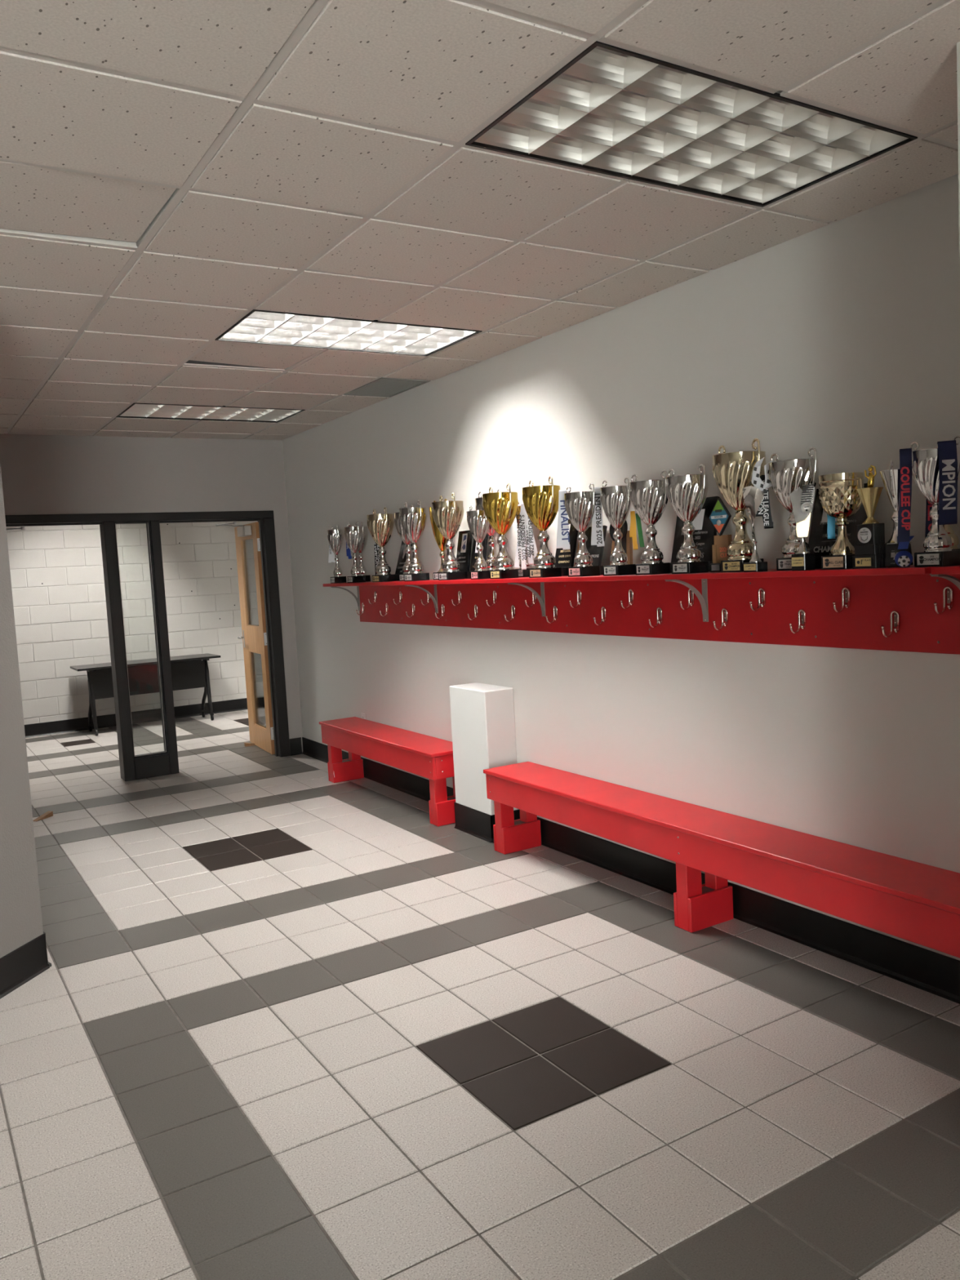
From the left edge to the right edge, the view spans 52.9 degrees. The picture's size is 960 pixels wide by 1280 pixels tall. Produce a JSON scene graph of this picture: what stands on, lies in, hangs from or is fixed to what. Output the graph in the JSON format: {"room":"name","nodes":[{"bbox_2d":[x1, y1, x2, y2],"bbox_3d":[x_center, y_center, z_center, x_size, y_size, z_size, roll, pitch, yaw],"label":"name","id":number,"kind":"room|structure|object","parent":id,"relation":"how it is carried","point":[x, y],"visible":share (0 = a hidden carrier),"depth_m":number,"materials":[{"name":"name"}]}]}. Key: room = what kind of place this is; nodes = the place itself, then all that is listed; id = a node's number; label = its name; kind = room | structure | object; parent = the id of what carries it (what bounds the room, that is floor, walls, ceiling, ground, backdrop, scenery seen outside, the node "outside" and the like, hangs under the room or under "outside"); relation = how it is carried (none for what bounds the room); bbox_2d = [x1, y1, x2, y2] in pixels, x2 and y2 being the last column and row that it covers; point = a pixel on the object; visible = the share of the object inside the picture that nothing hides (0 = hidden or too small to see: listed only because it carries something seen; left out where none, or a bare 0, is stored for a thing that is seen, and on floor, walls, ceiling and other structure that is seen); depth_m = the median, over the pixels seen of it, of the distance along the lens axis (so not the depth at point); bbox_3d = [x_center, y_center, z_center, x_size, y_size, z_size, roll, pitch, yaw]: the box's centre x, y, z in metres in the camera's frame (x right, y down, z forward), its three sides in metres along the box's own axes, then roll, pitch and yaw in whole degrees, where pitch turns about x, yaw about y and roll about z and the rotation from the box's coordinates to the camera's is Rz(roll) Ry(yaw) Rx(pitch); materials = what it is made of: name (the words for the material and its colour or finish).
{"room":"school corridor","nodes":[
{"label":"school corridor","id":0,"kind":"room"},
{"bbox_2d":[0,464,43,958],"bbox_3d":[-3.133,0.033,3.951,2.392,2.904,6.405,-3,5,5],"label":"wall","id":1,"kind":"structure","parent":0,"point":[20,913],"depth_m":3.96,"materials":[{"name":"grey paint"}]},
{"bbox_2d":[0,931,51,999],"bbox_3d":[-2.598,1.299,4.944,0.977,0.150,5.311,-4,5,-17],"label":"baseboard","id":2,"kind":"structure","parent":1,"relation":"attached to","point":[27,962],"depth_m":3.97,"materials":[{"name":"black plastic"}]},
{"bbox_2d":[6,520,257,724],"bbox_3d":[-4.824,-0.403,10.638,9.700,2.904,0.208,-6,5,-31],"label":"wall","id":3,"kind":"structure","parent":0,"point":[57,579],"depth_m":10.93,"materials":[{"name":"grey brick"}]},
{"bbox_2d":[24,697,247,737],"bbox_3d":[-4.694,0.967,10.654,9.500,0.140,0.016,-6,5,-31],"label":"baseboard","id":4,"kind":"structure","parent":3,"relation":"attached to","point":[191,710],"depth_m":11.10,"materials":[{"name":"black plastic"}]},
{"bbox_2d":[0,433,302,752],"bbox_3d":[-3.089,-0.274,7.814,9.700,2.904,0.145,-6,5,-31],"label":"wall","id":5,"kind":"structure","parent":0,"point":[42,474],"depth_m":7.95,"materials":[{"name":"grey paint"}]},
{"bbox_2d":[6,526,25,529],"bbox_3d":[-3.967,0.166,7.758,0.951,2.094,0.361,0,5,34],"label":"door","id":6,"kind":"structure","parent":5,"relation":"in","point":[21,527],"depth_m":7.54,"materials":[{"name":"brown wood"}]},
{"bbox_2d":[114,520,170,779],"bbox_3d":[-2.814,0.083,8.000,0.282,2.116,0.167,-6,5,-31],"label":"window","id":7,"kind":"structure","parent":5,"relation":"in","point":[157,763],"depth_m":8.01,"materials":[{"name":"clear glass"}]},
{"bbox_2d":[4,510,290,781],"bbox_3d":[-2.823,0.051,7.993,2.411,2.182,0.169,-6,5,-31],"label":"trim","id":8,"kind":"structure","parent":5,"relation":"attached to","point":[265,519],"depth_m":8.00,"materials":[{"name":"black paint"}]},
{"bbox_2d":[215,521,275,754],"bbox_3d":[-2.190,-0.019,8.902,0.370,2.094,0.893,-5,5,-23],"label":"door","id":9,"kind":"structure","parent":5,"relation":"in","point":[254,637],"depth_m":8.96,"materials":[{"name":"brown wood"}]},
{"bbox_2d":[288,737,302,755],"bbox_3d":[-1.653,0.956,8.659,0.110,0.150,0.016,-6,5,-31],"label":"baseboard","id":10,"kind":"structure","parent":5,"relation":"attached to","point":[295,747],"depth_m":8.66,"materials":[{"name":"black plastic"}]},
{"bbox_2d":[0,709,959,1279],"bbox_3d":[-0.770,1.389,4.289,9.700,0.120,15.400,-6,5,-31],"label":"floor","id":11,"kind":"structure","parent":0,"point":[286,1021],"depth_m":3.14,"materials":[{"name":"tile"}]},
{"bbox_2d":[32,810,53,821],"bbox_3d":[-3.075,1.238,6.779,0.040,0.034,0.150,-1,5,21],"label":"wedge","id":12,"kind":"object","parent":11,"relation":"on","point":[49,813],"visible":0.86,"depth_m":6.79,"materials":[{"name":"brown wood"}]},
{"bbox_2d":[70,653,220,735],"bbox_3d":[-3.724,0.600,10.853,1.532,0.736,0.501,-6,5,-31],"label":"folding table","id":13,"kind":"object","parent":11,"relation":"on","point":[188,672],"visible":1,"depth_m":10.69,"materials":[{"name":"grey laminate"}]},
{"bbox_2d":[319,716,455,826],"bbox_3d":[-0.633,0.888,6.808,0.309,0.466,1.815,-6,5,-31],"label":"bench","id":14,"kind":"object","parent":11,"relation":"on","point":[431,757],"visible":0.84,"depth_m":6.53,"materials":[{"name":"red paint"}]},
{"bbox_2d":[448,682,519,843],"bbox_3d":[0.020,0.722,5.808,0.216,0.885,0.444,-6,5,-31],"label":"pedestal","id":15,"kind":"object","parent":11,"relation":"on","point":[482,715],"depth_m":5.68,"materials":[{"name":"white paint"}]},
{"bbox_2d":[483,761,959,958],"bbox_3d":[0.980,1.009,4.183,0.309,0.466,3.138,-6,5,-31],"label":"bench","id":16,"kind":"object","parent":11,"relation":"on","point":[910,900],"visible":1,"depth_m":3.97,"materials":[{"name":"red paint"}]},
{"bbox_2d":[0,0,959,439],"bbox_3d":[-0.930,-1.602,4.053,9.700,0.300,15.400,-6,5,-31],"label":"ceiling","id":17,"kind":"structure","parent":0,"point":[172,171],"depth_m":2.97,"materials":[{"name":"grey"}]},
{"bbox_2d":[115,402,305,422],"bbox_3d":[-1.932,-1.687,6.922,1.198,0.125,0.590,-6,5,-31],"label":"ceiling light","id":18,"kind":"object","parent":17,"relation":"attached to","point":[145,411],"visible":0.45,"depth_m":6.97,"materials":[{"name":"white plastic"}]},
{"bbox_2d":[214,309,482,355],"bbox_3d":[-0.656,-1.592,4.846,1.198,0.125,0.590,-6,5,-31],"label":"ceiling light","id":19,"kind":"object","parent":17,"relation":"attached to","point":[257,326],"visible":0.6,"depth_m":4.88,"materials":[{"name":"white plastic"}]},
{"bbox_2d":[343,377,430,397],"bbox_3d":[-0.614,-1.656,6.301,0.344,0.022,0.580,-6,5,-31],"label":"ceiling vent","id":20,"kind":"object","parent":17,"relation":"in","point":[381,387],"visible":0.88,"depth_m":6.29,"materials":[{"name":"grey metal"}]},
{"bbox_2d":[465,40,917,207],"bbox_3d":[0.619,-1.497,2.770,1.198,0.125,0.590,-6,5,-31],"label":"ceiling light","id":21,"kind":"object","parent":17,"relation":"attached to","point":[611,110],"visible":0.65,"depth_m":2.77,"materials":[{"name":"white plastic"}]},
{"bbox_2d":[282,173,959,960],"bbox_3d":[0.167,-0.285,5.741,0.140,2.904,7.082,-6,5,-31],"label":"wall","id":22,"kind":"structure","parent":0,"point":[840,339],"depth_m":4.28,"materials":[{"name":"white paint"}]},
{"bbox_2d":[302,737,959,1004],"bbox_3d":[0.170,1.083,5.814,0.016,0.150,6.777,-6,5,-31],"label":"baseboard","id":23,"kind":"structure","parent":22,"relation":"attached to","point":[937,974],"depth_m":4.07,"materials":[{"name":"black plastic"}]},
{"bbox_2d":[323,564,959,654],"bbox_3d":[0.354,-0.177,5.027,0.300,0.305,5.332,-6,5,-31],"label":"coat rack","id":24,"kind":"object","parent":22,"relation":"attached to","point":[913,609],"visible":1,"depth_m":4.15,"materials":[{"name":"red paint"}]},
{"bbox_2d":[327,524,346,583],"bbox_3d":[-1.070,-0.641,7.200,0.122,0.431,0.122,0,5,31],"label":"trophy cup","id":25,"kind":"object","parent":24,"relation":"on","point":[335,537],"visible":1,"depth_m":7.17,"materials":[{"name":"silver metal"}]},
{"bbox_2d":[328,545,335,562],"bbox_3d":[-1.118,-0.704,7.242,0.059,0.246,0.022,-2,5,16],"label":"lanyard","id":26,"kind":"object","parent":25,"relation":"hanging from","point":[331,555],"visible":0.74,"depth_m":7.24,"materials":[{"name":"white fabric"}]},
{"bbox_2d":[343,520,365,582],"bbox_3d":[-0.894,-0.626,6.875,0.135,0.432,0.135,-3,4,-1],"label":"trophy cup","id":27,"kind":"object","parent":24,"relation":"on","point":[353,535],"visible":1,"depth_m":6.84,"materials":[{"name":"silver metal"}]},
{"bbox_2d":[355,521,370,582],"bbox_3d":[-0.876,-0.646,7.084,0.126,0.438,0.126,-2,5,10],"label":"trophy cup","id":28,"kind":"object","parent":24,"relation":"on","point":[365,535],"visible":0.53,"depth_m":7.07,"materials":[{"name":"silver metal"}]},
{"bbox_2d":[346,542,351,559],"bbox_3d":[-0.965,-0.707,7.069,0.037,0.226,0.016,-2,5,16],"label":"lanyard","id":29,"kind":"object","parent":28,"relation":"hanging from","point":[348,550],"visible":0.45,"depth_m":7.07,"materials":[{"name":"blue fabric"}]},
{"bbox_2d":[366,506,395,582],"bbox_3d":[-0.665,-0.645,6.535,0.182,0.498,0.182,-2,5,15],"label":"trophy cup","id":30,"kind":"object","parent":24,"relation":"on","point":[380,526],"visible":1,"depth_m":6.49,"materials":[{"name":"silver metal"}]},
{"bbox_2d":[373,540,379,575],"bbox_3d":[-0.709,-0.602,6.774,0.075,0.377,0.019,-2,5,16],"label":"lanyard","id":31,"kind":"object","parent":30,"relation":"hanging from","point":[376,546],"visible":0.34,"depth_m":6.78,"materials":[{"name":"black"}]},
{"bbox_2d":[393,504,413,581],"bbox_3d":[-0.476,-0.643,6.409,0.170,0.495,0.170,-1,5,22],"label":"trophy cup","id":32,"kind":"object","parent":24,"relation":"on","point":[400,531],"visible":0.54,"depth_m":6.38,"materials":[{"name":"silver metal"}]},
{"bbox_2d":[395,540,412,581],"bbox_3d":[-0.521,-0.544,6.573,0.092,0.276,0.182,-6,5,-31],"label":"plaque","id":33,"kind":"object","parent":24,"relation":"on","point":[402,555],"visible":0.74,"depth_m":6.59,"materials":[{"name":"black plastic"}]},
{"bbox_2d":[399,500,429,581],"bbox_3d":[-0.414,-0.626,6.108,0.175,0.503,0.175,-1,5,19],"label":"trophy cup","id":34,"kind":"object","parent":24,"relation":"on","point":[413,520],"visible":1,"depth_m":6.06,"materials":[{"name":"silver metal"}]},
{"bbox_2d":[429,498,447,580],"bbox_3d":[-0.237,-0.628,6.039,0.142,0.498,0.142,-3,5,3],"label":"trophy cup","id":35,"kind":"object","parent":24,"relation":"on","point":[441,540],"visible":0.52,"depth_m":6.01,"materials":[{"name":"gold metal"}]},
{"bbox_2d":[431,493,464,580],"bbox_3d":[-0.183,-0.612,5.730,0.190,0.508,0.190,-1,5,27],"label":"trophy cup","id":36,"kind":"object","parent":24,"relation":"on","point":[447,516],"visible":1,"depth_m":5.68,"materials":[{"name":"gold metal"}]},
{"bbox_2d":[456,530,472,578],"bbox_3d":[-0.105,-0.522,5.908,0.076,0.293,0.156,-6,5,-31],"label":"plaque","id":37,"kind":"object","parent":24,"relation":"on","point":[464,539],"visible":0.88,"depth_m":5.88,"materials":[{"name":"black plastic"}]},
{"bbox_2d":[466,533,488,578],"bbox_3d":[-0.011,-0.505,5.755,0.076,0.273,0.156,-6,5,-31],"label":"plaque","id":38,"kind":"object","parent":24,"relation":"on","point":[474,553],"visible":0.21,"depth_m":5.78,"materials":[{"name":"black plastic"}]},
{"bbox_2d":[466,505,491,579],"bbox_3d":[-0.003,-0.551,5.416,0.130,0.417,0.130,-2,5,15],"label":"trophy cup","id":39,"kind":"object","parent":24,"relation":"on","point":[477,522],"visible":0.85,"depth_m":5.38,"materials":[{"name":"silver metal"}]},
{"bbox_2d":[475,488,501,570],"bbox_3d":[0.069,-0.608,5.541,0.172,0.504,0.172,-3,4,-1],"label":"trophy cup","id":40,"kind":"object","parent":24,"relation":"on","point":[492,542],"visible":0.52,"depth_m":5.52,"materials":[{"name":"silver metal"}]},
{"bbox_2d":[482,483,518,578],"bbox_3d":[0.119,-0.586,5.221,0.195,0.505,0.195,-2,5,8],"label":"trophy cup","id":41,"kind":"object","parent":24,"relation":"on","point":[500,508],"visible":1,"depth_m":5.17,"materials":[{"name":"gold metal"}]},
{"bbox_2d":[514,502,537,569],"bbox_3d":[0.245,-0.557,5.174,0.142,0.356,0.023,-2,5,19],"label":"lanyard","id":42,"kind":"object","parent":41,"relation":"hanging from","point":[525,535],"visible":0.93,"depth_m":5.17,"materials":[{"name":"white fabric"}]},
{"bbox_2d":[515,501,533,577],"bbox_3d":[0.244,-0.556,5.298,0.093,0.420,0.106,-6,5,-31],"label":"trophy cup","id":43,"kind":"object","parent":24,"relation":"on","point":[522,573],"visible":0.21,"depth_m":5.27,"materials":[{"name":"silver metal"}]},
{"bbox_2d":[515,506,520,528],"bbox_3d":[0.240,-0.644,5.292,0.087,0.182,0.087,-6,5,-31],"label":"cup","id":44,"kind":"object","parent":43,"relation":"on","point":[518,510],"depth_m":5.26,"materials":[{"name":"gold metal"}]},
{"bbox_2d":[521,475,561,577],"bbox_3d":[0.320,-0.570,4.894,0.196,0.503,0.196,-1,5,19],"label":"trophy cup","id":45,"kind":"object","parent":24,"relation":"on","point":[540,503],"visible":0.99,"depth_m":4.84,"materials":[{"name":"gold metal"}]},
{"bbox_2d":[554,519,577,576],"bbox_3d":[0.444,-0.479,5.002,0.093,0.291,0.161,-6,5,-31],"label":"plaque","id":46,"kind":"object","parent":24,"relation":"on","point":[564,558],"visible":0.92,"depth_m":4.97,"materials":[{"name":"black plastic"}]},
{"bbox_2d":[564,482,599,577],"bbox_3d":[0.489,-0.525,4.624,0.156,0.438,0.156,-3,4,-1],"label":"trophy cup","id":47,"kind":"object","parent":24,"relation":"on","point":[580,506],"visible":1,"depth_m":4.58,"materials":[{"name":"silver metal"}]},
{"bbox_2d":[556,489,569,549],"bbox_3d":[0.401,-0.587,4.709,0.070,0.291,0.023,-2,5,16],"label":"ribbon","id":48,"kind":"object","parent":47,"relation":"hanging from","point":[562,533],"visible":0.91,"depth_m":4.70,"materials":[{"name":"white fabric"}]},
{"bbox_2d":[591,486,604,546],"bbox_3d":[0.555,-0.586,4.595,0.063,0.281,0.021,-2,5,16],"label":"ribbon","id":49,"kind":"object","parent":47,"relation":"hanging from","point":[597,535],"visible":0.93,"depth_m":4.59,"materials":[{"name":"white fabric"}]},
{"bbox_2d":[573,525,607,574],"bbox_3d":[0.550,-0.447,4.830,0.091,0.244,0.198,-6,5,-31],"label":"plaque","id":50,"kind":"object","parent":24,"relation":"on","point":[596,552],"visible":0.47,"depth_m":4.78,"materials":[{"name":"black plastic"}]},
{"bbox_2d":[600,476,635,576],"bbox_3d":[0.627,-0.515,4.399,0.144,0.438,0.144,-3,5,-3],"label":"trophy cup","id":51,"kind":"object","parent":24,"relation":"on","point":[615,500],"visible":0.96,"depth_m":4.36,"materials":[{"name":"silver metal"}]},
{"bbox_2d":[629,511,638,549],"bbox_3d":[0.703,-0.502,4.418,0.035,0.176,0.018,-2,5,16],"label":"ribbon","id":52,"kind":"object","parent":51,"relation":"hanging from","point":[633,533],"visible":1,"depth_m":4.41,"materials":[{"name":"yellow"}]},
{"bbox_2d":[635,513,644,546],"bbox_3d":[0.733,-0.502,4.414,0.038,0.155,0.015,-2,5,16],"label":"ribbon","id":53,"kind":"object","parent":51,"relation":"hanging from","point":[637,518],"visible":0.9,"depth_m":4.42,"materials":[{"name":"green fabric"}]},
{"bbox_2d":[608,520,632,564],"bbox_3d":[0.667,-0.453,4.606,0.061,0.278,0.170,-6,5,-31],"label":"wooden plaque","id":54,"kind":"object","parent":24,"relation":"on","point":[626,541],"visible":0.34,"depth_m":4.57,"materials":[{"name":"brown wood"}]},
{"bbox_2d":[629,470,670,574],"bbox_3d":[0.745,-0.509,4.207,0.172,0.444,0.172,-2,5,15],"label":"trophy cup","id":55,"kind":"object","parent":24,"relation":"on","point":[649,499],"visible":0.95,"depth_m":4.17,"materials":[{"name":"silver metal"}]},
{"bbox_2d":[664,463,708,573],"bbox_3d":[0.865,-0.500,4.011,0.176,0.442,0.176,-2,5,12],"label":"trophy cup","id":56,"kind":"object","parent":24,"relation":"on","point":[686,495],"visible":1,"depth_m":3.97,"materials":[{"name":"silver metal"}]},
{"bbox_2d":[669,496,719,573],"bbox_3d":[0.935,-0.456,4.201,0.094,0.319,0.260,-6,5,-31],"label":"plaque","id":57,"kind":"object","parent":24,"relation":"on","point":[704,532],"visible":0.44,"depth_m":4.16,"materials":[{"name":"black plastic"}]},
{"bbox_2d":[708,497,732,572],"bbox_3d":[0.996,-0.434,3.975,0.062,0.303,0.116,-6,5,-31],"label":"diamond award","id":58,"kind":"object","parent":24,"relation":"on","point":[720,516],"visible":0.88,"depth_m":3.97,"materials":[{"name":"brown wood"}]},
{"bbox_2d":[711,438,765,572],"bbox_3d":[1.024,-0.524,3.795,0.205,0.504,0.205,-2,5,14],"label":"trophy cup","id":59,"kind":"object","parent":24,"relation":"on","point":[732,472],"visible":0.84,"depth_m":3.75,"materials":[{"name":"metal"}]},
{"bbox_2d":[755,475,773,528],"bbox_3d":[1.095,-0.534,3.728,0.069,0.206,0.019,-2,5,16],"label":"lanyard","id":60,"kind":"object","parent":59,"relation":"hanging from","point":[764,510],"visible":0.52,"depth_m":3.72,"materials":[{"name":"black fabric"}]},
{"bbox_2d":[742,485,767,572],"bbox_3d":[1.038,-0.421,3.658,0.062,0.324,0.073,-6,5,-31],"label":"flame award","id":61,"kind":"object","parent":24,"relation":"on","point":[753,495],"visible":1,"depth_m":3.65,"materials":[{"name":"silver metal"}]},
{"bbox_2d":[768,446,818,570],"bbox_3d":[1.177,-0.486,3.608,0.178,0.446,0.178,-3,5,4],"label":"trophy cup","id":62,"kind":"object","parent":24,"relation":"on","point":[785,477],"visible":0.72,"depth_m":3.56,"materials":[{"name":"silver metal"}]},
{"bbox_2d":[751,457,772,493],"bbox_3d":[1.068,-0.623,3.649,0.079,0.138,0.036,-2,5,16],"label":"lanyard","id":63,"kind":"object","parent":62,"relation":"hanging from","point":[757,482],"visible":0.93,"depth_m":3.65,"materials":[{"name":"white fabric"}]},
{"bbox_2d":[789,483,814,570],"bbox_3d":[1.162,-0.406,3.467,0.065,0.310,0.070,-6,5,-31],"label":"winged award","id":64,"kind":"object","parent":24,"relation":"on","point":[802,559],"visible":1,"depth_m":3.46,"materials":[{"name":"silver metal"}]},
{"bbox_2d":[808,483,867,568],"bbox_3d":[1.325,-0.418,3.567,0.093,0.301,0.260,-6,5,-31],"label":"plaque","id":65,"kind":"object","parent":24,"relation":"on","point":[819,543],"visible":0.32,"depth_m":3.61,"materials":[{"name":"black plastic"}]},
{"bbox_2d":[817,472,864,569],"bbox_3d":[1.272,-0.415,3.388,0.153,0.329,0.153,-3,5,-2],"label":"trophy cup","id":66,"kind":"object","parent":24,"relation":"on","point":[839,497],"visible":0.98,"depth_m":3.34,"materials":[{"name":"gold metal"}]},
{"bbox_2d":[826,514,835,538],"bbox_3d":[1.264,-0.426,3.478,0.031,0.120,0.013,-2,5,16],"label":"ribbon","id":67,"kind":"object","parent":66,"relation":"hanging from","point":[831,521],"visible":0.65,"depth_m":3.47,"materials":[{"name":"blue fabric"}]},
{"bbox_2d":[852,465,888,568],"bbox_3d":[1.327,-0.418,3.272,0.090,0.347,0.096,-6,5,-31],"label":"trophy","id":68,"kind":"object","parent":24,"relation":"on","point":[870,550],"visible":0.97,"depth_m":3.25,"materials":[{"name":"black stone"}]},
{"bbox_2d":[856,487,883,517],"bbox_3d":[1.323,-0.465,3.270,0.090,0.098,0.086,-6,5,-31],"label":"cup","id":69,"kind":"object","parent":68,"relation":"on","point":[869,496],"depth_m":3.25,"materials":[{"name":"gold metal"}]},
{"bbox_2d":[880,459,912,567],"bbox_3d":[1.382,-0.416,3.188,0.107,0.350,0.107,-3,5,-2],"label":"trophy cup","id":70,"kind":"object","parent":24,"relation":"on","point":[891,477],"visible":0.6,"depth_m":3.17,"materials":[{"name":"silver metal"}]},
{"bbox_2d":[894,535,914,567],"bbox_3d":[1.366,-0.284,3.098,0.062,0.098,0.018,-2,5,9],"label":"medal","id":71,"kind":"object","parent":24,"relation":"on","point":[902,558],"visible":1,"depth_m":3.10,"materials":[{"name":"blue metal"}]},
{"bbox_2d":[897,555,910,567],"bbox_3d":[1.362,-0.251,3.096,0.037,0.035,0.008,-2,5,16],"label":"print","id":72,"kind":"object","parent":71,"relation":"attached to","point":[903,561],"depth_m":3.10,"materials":[{"name":"white"}]},
{"bbox_2d":[910,435,959,567],"bbox_3d":[1.453,-0.438,3.067,0.146,0.405,0.146,-2,5,8],"label":"trophy cup","id":73,"kind":"object","parent":24,"relation":"on","point":[937,544],"visible":0.79,"depth_m":3.04,"materials":[{"name":"silver metal"}]},
{"bbox_2d":[897,448,911,543],"bbox_3d":[1.358,-0.460,3.084,0.048,0.301,0.017,-2,5,16],"label":"lanyard","id":74,"kind":"object","parent":73,"relation":"hanging from","point":[905,455],"visible":1,"depth_m":3.08,"materials":[{"name":"blue fabric"}]},
{"bbox_2d":[924,498,933,548],"bbox_3d":[1.473,-0.423,3.147,0.042,0.286,0.017,-2,5,16],"label":"lanyard","id":75,"kind":"object","parent":73,"relation":"hanging from","point":[928,505],"visible":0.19,"depth_m":3.15,"materials":[{"name":"blue"}]},
{"bbox_2d":[937,440,957,524],"bbox_3d":[1.444,-0.485,2.978,0.055,0.256,0.015,-2,5,16],"label":"lanyard","id":76,"kind":"object","parent":73,"relation":"hanging from","point":[947,450],"visible":1,"depth_m":2.97,"materials":[{"name":"blue fabric"}]},
{"bbox_2d":[942,524,959,550],"bbox_3d":[1.548,-0.426,3.216,0.090,0.348,0.099,-6,5,-31],"label":"wooden plaque","id":77,"kind":"object","parent":24,"relation":"on","point":[955,541],"visible":0.1,"depth_m":3.19,"materials":[{"name":"brown wood"}]},
{"bbox_2d":[956,41,959,254],"bbox_3d":[2.958,-0.017,0.448,0.930,2.904,5.170,-6,5,-31],"label":"wall","id":78,"kind":"structure","parent":0,"point":[958,42],"depth_m":2.31,"materials":[{"name":"white paint"}]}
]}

